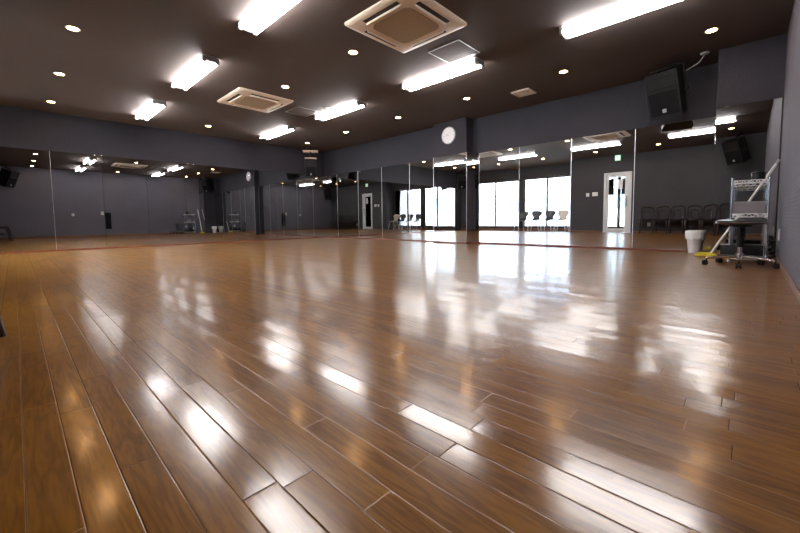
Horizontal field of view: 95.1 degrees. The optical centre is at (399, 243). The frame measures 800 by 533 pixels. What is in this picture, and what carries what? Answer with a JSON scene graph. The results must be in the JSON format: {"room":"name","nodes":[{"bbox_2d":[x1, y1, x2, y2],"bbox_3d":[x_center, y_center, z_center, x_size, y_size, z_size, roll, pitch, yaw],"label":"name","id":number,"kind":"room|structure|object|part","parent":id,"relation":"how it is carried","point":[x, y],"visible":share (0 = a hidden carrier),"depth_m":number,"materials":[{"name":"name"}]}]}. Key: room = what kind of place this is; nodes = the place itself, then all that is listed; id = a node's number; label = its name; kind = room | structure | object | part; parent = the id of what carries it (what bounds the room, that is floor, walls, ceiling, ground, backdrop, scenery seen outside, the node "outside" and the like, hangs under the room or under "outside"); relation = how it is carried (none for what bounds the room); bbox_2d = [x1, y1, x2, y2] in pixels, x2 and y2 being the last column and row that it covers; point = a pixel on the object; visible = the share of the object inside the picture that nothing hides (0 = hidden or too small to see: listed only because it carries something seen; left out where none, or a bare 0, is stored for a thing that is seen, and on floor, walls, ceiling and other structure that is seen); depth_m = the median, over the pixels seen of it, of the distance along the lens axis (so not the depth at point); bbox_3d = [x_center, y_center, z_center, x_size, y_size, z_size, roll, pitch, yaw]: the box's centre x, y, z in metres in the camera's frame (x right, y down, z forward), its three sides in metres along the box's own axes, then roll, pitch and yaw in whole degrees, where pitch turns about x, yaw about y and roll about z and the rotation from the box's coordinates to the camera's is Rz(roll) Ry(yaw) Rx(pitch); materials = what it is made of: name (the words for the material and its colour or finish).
{"room":"exercise studio","nodes":[
{"label":"exercise studio","id":0,"kind":"room"},
{"bbox_2d":[0,105,323,242],"bbox_3d":[-4.885,-1.248,8.306,0.150,2.516,7.914,3,5,43],"label":"wall","id":1,"kind":"structure","parent":0,"point":[24,128],"depth_m":7.56,"materials":[{"name":"grey paint"}]},
{"bbox_2d":[0,146,55,251],"bbox_3d":[-6.589,-0.771,6.423,0.006,1.792,0.728,3,5,43],"label":"wall mirror","id":2,"kind":"object","parent":1,"relation":"attached to","point":[27,223],"visible":1,"depth_m":6.43,"materials":[{"name":"grey metal"}]},
{"bbox_2d":[49,151,106,249],"bbox_3d":[-6.087,-0.812,6.949,0.007,1.792,0.731,3,5,43],"label":"wall mirror","id":3,"kind":"object","parent":1,"relation":"attached to","point":[76,179],"visible":1,"depth_m":6.93,"materials":[{"name":"grey metal"}]},
{"bbox_2d":[101,156,149,246],"bbox_3d":[-5.583,-0.853,7.478,0.006,1.792,0.728,3,5,43],"label":"wall mirror","id":4,"kind":"object","parent":1,"relation":"attached to","point":[124,179],"visible":1,"depth_m":7.46,"materials":[{"name":"grey metal"}]},
{"bbox_2d":[0,236,325,253],"bbox_3d":[-4.657,-0.017,8.486,0.022,0.030,7.050,3,5,43],"label":"trim","id":5,"kind":"structure","parent":1,"relation":"attached to","point":[324,236],"depth_m":7.67,"materials":[{"name":"red wood"}]},
{"bbox_2d":[145,160,187,244],"bbox_3d":[-5.080,-0.893,8.006,0.006,1.792,0.728,3,5,43],"label":"wall mirror","id":6,"kind":"object","parent":1,"relation":"attached to","point":[166,192],"visible":1,"depth_m":7.99,"materials":[{"name":"grey metal"}]},
{"bbox_2d":[184,163,221,242],"bbox_3d":[-4.577,-0.934,8.533,0.006,1.792,0.728,3,5,43],"label":"wall mirror","id":7,"kind":"object","parent":1,"relation":"attached to","point":[201,181],"visible":1,"depth_m":8.52,"materials":[{"name":"grey metal"}]},
{"bbox_2d":[218,167,250,240],"bbox_3d":[-4.074,-0.975,9.061,0.006,1.792,0.728,3,5,43],"label":"wall mirror","id":8,"kind":"object","parent":1,"relation":"attached to","point":[233,182],"visible":1,"depth_m":9.05,"materials":[{"name":"grey metal"}]},
{"bbox_2d":[249,169,277,239],"bbox_3d":[-3.571,-1.015,9.588,0.006,1.792,0.728,3,5,43],"label":"wall mirror","id":9,"kind":"object","parent":1,"relation":"attached to","point":[262,184],"visible":1,"depth_m":9.57,"materials":[{"name":"grey metal"}]},
{"bbox_2d":[276,172,301,238],"bbox_3d":[-3.068,-1.056,10.116,0.006,1.792,0.728,3,5,43],"label":"wall mirror","id":10,"kind":"object","parent":1,"relation":"attached to","point":[288,201],"visible":1,"depth_m":10.10,"materials":[{"name":"grey metal"}]},
{"bbox_2d":[300,174,325,237],"bbox_3d":[-2.531,-1.099,10.679,0.006,1.792,0.827,3,5,43],"label":"wall mirror","id":11,"kind":"object","parent":1,"relation":"attached to","point":[312,189],"visible":0.96,"depth_m":10.67,"materials":[{"name":"grey metal"}]},
{"bbox_2d":[0,0,794,152],"bbox_3d":[-1.417,-2.387,4.913,9.762,0.120,7.914,3,5,43],"label":"ceiling","id":12,"kind":"structure","parent":0,"point":[125,55],"depth_m":4.55,"materials":[{"name":"brown paint"}]},
{"bbox_2d":[53,72,64,75],"bbox_3d":[-4.587,-2.287,4.930,0.124,0.006,0.124,3,5,43],"label":"recessed light","id":13,"kind":"object","parent":12,"relation":"in","point":[55,73],"visible":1,"depth_m":4.92,"materials":[{"name":"white"}]},
{"bbox_2d":[65,25,80,31],"bbox_3d":[-3.384,-2.226,3.788,0.124,0.006,0.124,3,5,43],"label":"recessed light","id":14,"kind":"object","parent":12,"relation":"in","point":[71,28],"visible":1,"depth_m":3.78,"materials":[{"name":"white plastic"}]},
{"bbox_2d":[135,99,166,120],"bbox_3d":[-4.428,-2.355,6.482,1.292,0.078,0.200,3,5,43],"label":"fluorescent light","id":15,"kind":"object","parent":12,"relation":"attached to","point":[154,104],"visible":1,"depth_m":6.37,"materials":[{"name":"white plastic"}]},
{"bbox_2d":[152,100,166,106],"bbox_3d":[-3.973,-2.330,6.051,0.038,0.074,0.200,3,5,43],"label":"socket","id":16,"kind":"object","parent":15,"relation":"attached to","point":[164,103],"depth_m":6.04,"materials":[{"name":"grey plastic"}]},
{"bbox_2d":[171,54,219,90],"bbox_3d":[-2.768,-2.271,4.906,1.292,0.078,0.200,3,5,43],"label":"fluorescent light","id":17,"kind":"object","parent":12,"relation":"attached to","point":[203,62],"visible":1,"depth_m":4.80,"materials":[{"name":"white plastic"}]},
{"bbox_2d":[171,83,186,90],"bbox_3d":[-3.222,-2.292,5.338,0.038,0.074,0.200,3,5,43],"label":"socket","id":18,"kind":"object","parent":17,"relation":"attached to","point":[172,86],"depth_m":5.33,"materials":[{"name":"grey plastic"}]},
{"bbox_2d":[201,55,219,65],"bbox_3d":[-2.314,-2.246,4.475,0.038,0.074,0.200,3,5,43],"label":"socket","id":19,"kind":"object","parent":17,"relation":"attached to","point":[205,58],"depth_m":4.46,"materials":[{"name":"grey plastic"}]},
{"bbox_2d":[217,87,292,112],"bbox_3d":[-2.417,-2.366,6.121,0.910,0.056,0.910,3,5,43],"label":"air conditioner","id":20,"kind":"object","parent":12,"relation":"attached to","point":[241,97],"visible":1,"depth_m":6.01,"materials":[{"name":"beige plastic"}]},
{"bbox_2d":[235,96,275,108],"bbox_3d":[-2.417,-2.358,6.121,0.524,0.008,0.524,3,5,43],"label":"grille","id":21,"kind":"object","parent":20,"relation":"attached to","point":[249,101],"depth_m":6.09,"materials":[{"name":"beige plastic"}]},
{"bbox_2d":[238,0,299,35],"bbox_3d":[-1.108,-2.187,3.330,1.292,0.078,0.200,3,5,43],"label":"fluorescent light","id":22,"kind":"object","parent":12,"relation":"attached to","point":[265,9],"visible":1,"depth_m":3.50,"materials":[{"name":"white plastic"}]},
{"bbox_2d":[238,22,257,35],"bbox_3d":[-1.563,-2.208,3.762,0.038,0.074,0.200,3,5,43],"label":"socket","id":23,"kind":"object","parent":22,"relation":"attached to","point":[245,28],"depth_m":3.75,"materials":[{"name":"grey plastic"}]},
{"bbox_2d":[259,125,295,139],"bbox_3d":[-2.767,-2.490,8.223,1.292,0.078,0.200,3,5,43],"label":"fluorescent light","id":24,"kind":"object","parent":12,"relation":"attached to","point":[283,130],"visible":1,"depth_m":8.12,"materials":[{"name":"white plastic"}]},
{"bbox_2d":[287,126,295,130],"bbox_3d":[-2.313,-2.465,7.792,0.038,0.074,0.200,3,5,43],"label":"socket","id":25,"kind":"object","parent":24,"relation":"attached to","point":[293,128],"depth_m":7.79,"materials":[{"name":"grey plastic"}]},
{"bbox_2d":[286,106,318,116],"bbox_3d":[-1.804,-2.442,6.762,0.450,0.005,0.450,3,5,43],"label":"ceiling hatch","id":26,"kind":"object","parent":12,"relation":"attached to","point":[298,110],"visible":1,"depth_m":6.75,"materials":[{"name":"silver metal"}]},
{"bbox_2d":[303,146,317,176],"bbox_3d":[-2.440,-2.240,10.013,0.400,0.826,0.384,-1,4,-11],"label":"loudspeaker","id":27,"kind":"object","parent":12,"relation":"hanging from","point":[310,163],"visible":1,"depth_m":9.91,"materials":[{"name":"black plastic"}]},
{"bbox_3d":[-2.443,-2.523,9.995,0.400,0.016,0.300,-1,4,-11],"label":"shelf plate","id":28,"kind":"part","parent":27,"relation":"part of","materials":[{"name":"beige plastic"}]},
{"bbox_2d":[306,167,315,175],"bbox_3d":[-2.413,-1.963,9.914,0.259,0.231,0.062,-1,4,-11],"label":"grille","id":29,"kind":"object","parent":27,"relation":"attached to","point":[310,171],"depth_m":9.91,"materials":[{"name":"black metal"}]},
{"bbox_2d":[314,100,365,120],"bbox_3d":[-1.108,-2.406,6.648,1.292,0.078,0.200,3,5,43],"label":"fluorescent light","id":30,"kind":"object","parent":12,"relation":"attached to","point":[322,116],"visible":1,"depth_m":6.56,"materials":[{"name":"white plastic"}]},
{"bbox_2d":[356,100,365,106],"bbox_3d":[-0.653,-2.381,6.216,0.038,0.074,0.200,3,5,43],"label":"socket","id":31,"kind":"object","parent":30,"relation":"attached to","point":[358,102],"depth_m":6.19,"materials":[{"name":"grey plastic"}]},
{"bbox_2d":[348,50,357,54],"bbox_3d":[-0.563,-2.300,4.400,0.124,0.006,0.124,3,5,43],"label":"recessed light","id":32,"kind":"object","parent":12,"relation":"in","point":[352,52],"visible":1,"depth_m":4.40,"materials":[{"name":"white plastic"}]},
{"bbox_2d":[344,0,466,52],"bbox_3d":[0.061,-2.241,3.768,0.910,0.056,0.910,3,5,43],"label":"air conditioner","id":33,"kind":"object","parent":12,"relation":"attached to","point":[404,26],"visible":1,"depth_m":3.69,"materials":[{"name":"beige plastic"}]},
{"bbox_2d":[373,8,438,42],"bbox_3d":[0.062,-2.233,3.768,0.524,0.008,0.524,3,5,43],"label":"grille","id":34,"kind":"object","parent":33,"relation":"attached to","point":[402,25],"depth_m":3.73,"materials":[{"name":"beige plastic"}]},
{"bbox_2d":[401,57,483,91],"bbox_3d":[0.552,-2.322,5.072,1.292,0.078,0.200,3,5,43],"label":"fluorescent light","id":35,"kind":"object","parent":12,"relation":"attached to","point":[476,61],"visible":1,"depth_m":4.98,"materials":[{"name":"white plastic"}]},
{"bbox_2d":[474,58,483,67],"bbox_3d":[1.006,-2.297,4.641,0.038,0.074,0.200,3,5,43],"label":"socket","id":36,"kind":"object","parent":35,"relation":"attached to","point":[477,61],"depth_m":4.62,"materials":[{"name":"grey plastic"}]},
{"bbox_2d":[428,39,479,63],"bbox_3d":[0.653,-2.317,4.430,0.450,0.005,0.450,3,5,43],"label":"ceiling hatch","id":37,"kind":"object","parent":12,"relation":"attached to","point":[457,50],"visible":1,"depth_m":4.42,"materials":[{"name":"silver metal"}]},
{"bbox_2d":[511,88,536,97],"bbox_3d":[1.981,-2.422,5.867,0.300,0.016,0.300,3,5,43],"label":"ceiling vent","id":38,"kind":"object","parent":12,"relation":"in","point":[527,91],"visible":1,"depth_m":5.85,"materials":[{"name":"beige plastic"}]},
{"bbox_2d":[514,90,532,95],"bbox_3d":[1.981,-2.423,5.866,0.236,0.010,0.222,3,5,43],"label":"grille","id":39,"kind":"object","parent":38,"relation":"attached to","point":[523,92],"depth_m":5.88,"materials":[{"name":"beige plastic"}]},
{"bbox_2d":[559,0,680,39],"bbox_3d":[2.212,-2.238,3.496,1.292,0.078,0.200,3,5,43],"label":"fluorescent light","id":40,"kind":"object","parent":12,"relation":"attached to","point":[632,6],"visible":1,"depth_m":3.59,"materials":[{"name":"white plastic"}]},
{"bbox_2d":[559,27,568,39],"bbox_3d":[1.757,-2.259,3.928,0.038,0.074,0.200,3,5,43],"label":"socket","id":41,"kind":"object","parent":40,"relation":"attached to","point":[562,32],"depth_m":3.88,"materials":[{"name":"grey plastic"}]},
{"bbox_2d":[644,51,709,120],"bbox_3d":[3.612,-2.029,4.764,0.544,0.725,0.629,-3,4,-31],"label":"loudspeaker","id":42,"kind":"object","parent":12,"relation":"hanging from","point":[665,89],"visible":1,"depth_m":4.73,"materials":[{"name":"black plastic"}]},
{"bbox_2d":[648,88,679,117],"bbox_3d":[3.453,-1.837,4.794,0.117,0.278,0.326,-3,4,-31],"label":"grille","id":43,"kind":"object","parent":42,"relation":"attached to","point":[662,103],"depth_m":4.78,"materials":[{"name":"black fabric"}]},
{"bbox_2d":[704,27,718,33],"bbox_3d":[3.387,-2.320,3.981,0.124,0.006,0.124,3,5,43],"label":"recessed light","id":44,"kind":"object","parent":12,"relation":"in","point":[711,30],"visible":1,"depth_m":3.98,"materials":[{"name":"white plastic"}]},
{"bbox_2d":[0,237,799,532],"bbox_3d":[-1.386,0.243,5.086,9.762,0.120,7.914,3,5,43],"label":"floor","id":45,"kind":"structure","parent":0,"point":[307,385],"depth_m":1.09,"materials":[{"name":"brown wood"}]},
{"bbox_2d":[0,314,6,336],"bbox_3d":[-1.874,0.015,1.335,0.512,0.845,0.360,-4,5,-38],"label":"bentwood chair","id":46,"kind":"object","parent":45,"relation":"on","point":[2,329],"visible":1,"depth_m":1.63,"materials":[{"name":"black wood"}]},
{"bbox_2d":[685,230,704,253],"bbox_3d":[4.008,-0.029,4.984,0.209,0.308,0.211,3,5,43],"label":"waste bin","id":47,"kind":"object","parent":45,"relation":"on","point":[694,238],"visible":0.91,"depth_m":4.92,"materials":[{"name":"plastic"}]},
{"bbox_2d":[693,159,780,255],"bbox_3d":[3.970,-0.400,4.350,0.733,1.127,0.157,3,5,43],"label":"mop","id":48,"kind":"object","parent":45,"relation":"on","point":[711,253],"visible":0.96,"depth_m":4.41,"materials":[{"name":"white plastic"}]},
{"bbox_2d":[701,219,779,268],"bbox_3d":[3.372,-0.009,3.631,0.584,0.462,0.555,3,5,43],"label":"stool","id":49,"kind":"object","parent":45,"relation":"on","point":[740,224],"visible":0.98,"depth_m":3.61,"materials":[{"name":"black plastic"}]},
{"bbox_3d":[3.265,0.128,3.719,0.240,0.053,0.104,3,5,43],"label":"leg","id":50,"kind":"part","parent":49,"relation":"part of","materials":[{"name":"silver metal"}]},
{"bbox_3d":[3.385,-0.176,3.636,0.170,0.023,0.170,3,5,43],"label":"seat plate","id":51,"kind":"part","parent":49,"relation":"part of","materials":[{"name":"black plastic"}]},
{"bbox_3d":[3.385,-0.214,3.634,0.384,0.054,0.384,3,5,43],"label":"seat","id":52,"kind":"part","parent":49,"relation":"part of","materials":[{"name":"black plastic"}]},
{"bbox_3d":[3.458,0.138,3.536,0.240,0.053,0.104,3,5,43],"label":"leg","id":53,"kind":"part","parent":49,"relation":"part of","materials":[{"name":"silver metal"}]},
{"bbox_2d":[727,176,771,263],"bbox_3d":[3.790,-0.258,3.978,0.312,0.902,0.402,3,5,43],"label":"wire rack","id":54,"kind":"object","parent":45,"relation":"on","point":[768,182],"visible":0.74,"depth_m":3.90,"materials":[{"name":"silver metal"}]},
{"bbox_3d":[3.561,-0.253,3.940,0.032,0.902,0.032,3,5,43],"label":"post","id":55,"kind":"part","parent":54,"relation":"part of","materials":[{"name":"silver metal"}]},
{"bbox_3d":[3.816,-0.273,4.208,0.032,0.902,0.032,3,5,43],"label":"post","id":56,"kind":"part","parent":54,"relation":"part of","materials":[{"name":"silver metal"}]},
{"bbox_2d":[720,243,763,255],"bbox_3d":[3.723,0.057,3.993,0.335,0.107,0.315,3,5,43],"label":"equipment case","id":57,"kind":"object","parent":54,"relation":"on","point":[748,249],"visible":0.82,"depth_m":3.87,"materials":[{"name":"black plastic"}]},
{"bbox_2d":[733,201,765,213],"bbox_3d":[3.743,-0.391,3.929,0.252,0.125,0.208,3,5,43],"label":"storage box","id":58,"kind":"object","parent":54,"relation":"on","point":[748,206],"visible":0.95,"depth_m":3.85,"materials":[{"name":"grey plastic"}]},
{"bbox_3d":[3.743,-0.434,3.926,0.252,0.040,0.208,3,5,43],"label":"lid","id":59,"kind":"part","parent":58,"relation":"part of","materials":[{"name":"grey plastic"}]},
{"bbox_2d":[732,213,766,217],"bbox_3d":[3.789,-0.310,3.975,0.288,0.044,0.381,3,5,43],"label":"shelf","id":60,"kind":"object","parent":54,"relation":"attached to","point":[733,214],"depth_m":3.85,"materials":[{"name":"silver metal"}]},
{"bbox_2d":[734,179,767,186],"bbox_3d":[3.785,-0.659,3.952,0.288,0.044,0.381,3,5,43],"label":"shelf","id":61,"kind":"object","parent":54,"relation":"attached to","point":[764,181],"depth_m":3.89,"materials":[{"name":"silver metal"}]},
{"bbox_2d":[751,170,765,180],"bbox_3d":[3.783,-0.726,3.865,0.118,0.100,0.118,3,5,43],"label":"tin","id":62,"kind":"object","parent":54,"relation":"on","point":[759,174],"visible":0.9,"depth_m":3.83,"materials":[{"name":"black metal"}]},
{"bbox_3d":[3.782,-0.756,3.864,0.118,0.040,0.118,3,5,43],"label":"lid","id":63,"kind":"part","parent":62,"relation":"part of","materials":[{"name":"black plastic"}]},
{"bbox_3d":[4.019,-0.263,4.015,0.032,0.902,0.032,3,5,43],"label":"post","id":64,"kind":"part","parent":54,"relation":"part of","materials":[{"name":"silver metal"}]},
{"bbox_3d":[3.764,-0.242,3.748,0.032,0.902,0.032,3,5,43],"label":"post","id":65,"kind":"part","parent":54,"relation":"part of","materials":[{"name":"silver metal"}]},
{"bbox_2d":[768,237,776,259],"bbox_3d":[3.987,0.056,3.923,0.068,0.273,0.170,3,5,43],"label":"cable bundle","id":66,"kind":"object","parent":45,"relation":"on","point":[770,238],"visible":0.9,"depth_m":3.89,"materials":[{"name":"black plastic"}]},
{"bbox_2d":[433,117,472,157],"bbox_3d":[1.109,-1.279,7.692,0.827,2.516,0.240,3,5,43],"label":"pillar","id":67,"kind":"structure","parent":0,"point":[463,142],"depth_m":7.43,"materials":[{"name":"grey paint"}]},
{"bbox_2d":[441,127,455,143],"bbox_3d":[0.998,-2.233,7.535,0.348,0.348,0.034,3,5,43],"label":"wall clock","id":68,"kind":"object","parent":67,"relation":"attached to","point":[448,136],"visible":1,"depth_m":7.52,"materials":[{"name":"grey plastic"}]},
{"bbox_2d":[433,153,465,241],"bbox_3d":[1.026,-0.941,7.625,0.830,1.792,0.009,3,5,43],"label":"wall mirror","id":69,"kind":"object","parent":67,"relation":"attached to","point":[449,171],"visible":1,"depth_m":7.61,"materials":[{"name":"silver metal"}]},
{"bbox_2d":[466,152,472,241],"bbox_3d":[1.412,-0.932,7.423,0.008,1.792,0.246,3,5,43],"label":"wall mirror","id":70,"kind":"object","parent":67,"relation":"attached to","point":[469,157],"visible":1,"depth_m":7.42,"materials":[{"name":"silver metal"}]},
{"bbox_2d":[324,63,717,175],"bbox_3d":[1.251,-1.287,7.782,9.462,2.516,0.214,3,5,43],"label":"wall","id":71,"kind":"structure","parent":0,"point":[624,107],"depth_m":6.33,"materials":[{"name":"grey paint"}]},
{"bbox_2d":[324,174,337,236],"bbox_3d":[-2.020,-1.111,10.759,0.623,1.792,0.009,3,5,43],"label":"wall mirror","id":72,"kind":"object","parent":71,"relation":"attached to","point":[330,182],"visible":1,"depth_m":10.75,"materials":[{"name":"silver metal"}]},
{"bbox_2d":[337,171,358,237],"bbox_3d":[-1.458,-1.082,10.226,0.933,1.792,0.009,3,5,43],"label":"wall mirror","id":73,"kind":"object","parent":71,"relation":"attached to","point":[347,183],"visible":1,"depth_m":10.21,"materials":[{"name":"silver metal"}]},
{"bbox_2d":[358,167,382,238],"bbox_3d":[-0.786,-1.048,9.588,0.926,1.792,0.009,3,5,43],"label":"wall mirror","id":74,"kind":"object","parent":71,"relation":"attached to","point":[370,180],"visible":1,"depth_m":9.57,"materials":[{"name":"silver metal"}]},
{"bbox_2d":[326,236,432,241],"bbox_3d":[-0.687,-0.134,9.555,4.254,0.030,0.022,3,5,43],"label":"trim","id":75,"kind":"structure","parent":71,"relation":"attached to","point":[326,236],"depth_m":9.31,"materials":[{"name":"red wood"}]},
{"bbox_2d":[382,163,409,239],"bbox_3d":[-0.110,-1.014,8.946,0.947,1.792,0.009,3,5,43],"label":"wall mirror","id":76,"kind":"object","parent":71,"relation":"attached to","point":[396,178],"visible":1,"depth_m":8.93,"materials":[{"name":"silver metal"}]},
{"bbox_2d":[409,160,433,240],"bbox_3d":[0.541,-0.981,8.328,0.855,1.792,0.009,3,5,43],"label":"wall mirror","id":77,"kind":"object","parent":71,"relation":"attached to","point":[421,173],"visible":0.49,"depth_m":8.37,"materials":[{"name":"silver metal"}]},
{"bbox_2d":[433,241,472,243],"bbox_3d":[1.113,-0.037,7.753,0.841,0.030,0.240,3,5,43],"label":"trim","id":78,"kind":"structure","parent":71,"relation":"attached to","point":[433,241],"depth_m":7.55,"materials":[{"name":"red wood"}]},
{"bbox_2d":[473,147,519,243],"bbox_3d":[1.860,-0.920,7.165,0.997,1.792,0.007,3,5,43],"label":"wall mirror","id":79,"kind":"object","parent":71,"relation":"attached to","point":[495,173],"visible":1,"depth_m":7.15,"materials":[{"name":"mirror"}]},
{"bbox_2d":[519,139,571,244],"bbox_3d":[2.554,-0.885,6.505,0.923,1.792,0.009,3,5,43],"label":"wall mirror","id":80,"kind":"object","parent":71,"relation":"attached to","point":[544,168],"visible":1,"depth_m":6.48,"materials":[{"name":"mirror"}]},
{"bbox_2d":[473,242,709,251],"bbox_3d":[2.869,0.040,6.267,3.783,0.030,0.022,3,5,43],"label":"trim","id":81,"kind":"structure","parent":71,"relation":"attached to","point":[648,249],"depth_m":5.99,"materials":[{"name":"red wood"}]},
{"bbox_2d":[570,129,635,247],"bbox_3d":[3.220,-0.852,5.873,0.920,1.792,0.009,3,5,43],"label":"wall mirror","id":82,"kind":"object","parent":71,"relation":"attached to","point":[602,165],"visible":1,"depth_m":5.84,"materials":[{"name":"silver metal"}]},
{"bbox_2d":[632,117,715,250],"bbox_3d":[3.893,-0.818,5.236,0.941,1.792,0.006,3,5,43],"label":"wall mirror","id":83,"kind":"object","parent":71,"relation":"attached to","point":[674,162],"visible":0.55,"depth_m":5.22,"materials":[{"name":"silver metal"}]},
{"bbox_2d":[716,33,787,253],"bbox_3d":[4.274,-1.108,4.519,0.576,2.516,0.484,3,5,43],"label":"wall","id":84,"kind":"structure","parent":0,"point":[754,71],"depth_m":4.26,"materials":[{"name":"grey paint"}]},
{"bbox_2d":[710,98,781,255],"bbox_3d":[4.105,-0.763,4.368,0.563,1.792,0.006,3,5,43],"label":"wall mirror","id":85,"kind":"object","parent":84,"relation":"attached to","point":[747,136],"visible":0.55,"depth_m":4.35,"materials":[{"name":"mirror"}]},
{"bbox_2d":[775,0,799,289],"bbox_3d":[2.081,-0.896,1.692,0.150,2.516,7.914,3,5,43],"label":"wall","id":86,"kind":"structure","parent":0,"point":[787,252],"depth_m":3.08,"materials":[{"name":"grey paint"}]},
{"bbox_2d":[774,256,799,303],"bbox_3d":[2.043,0.329,1.835,0.012,0.055,6.630,3,5,43],"label":"baseboard","id":87,"kind":"structure","parent":86,"relation":"attached to","point":[793,286],"depth_m":2.57,"materials":[{"name":"wood"}]}
]}

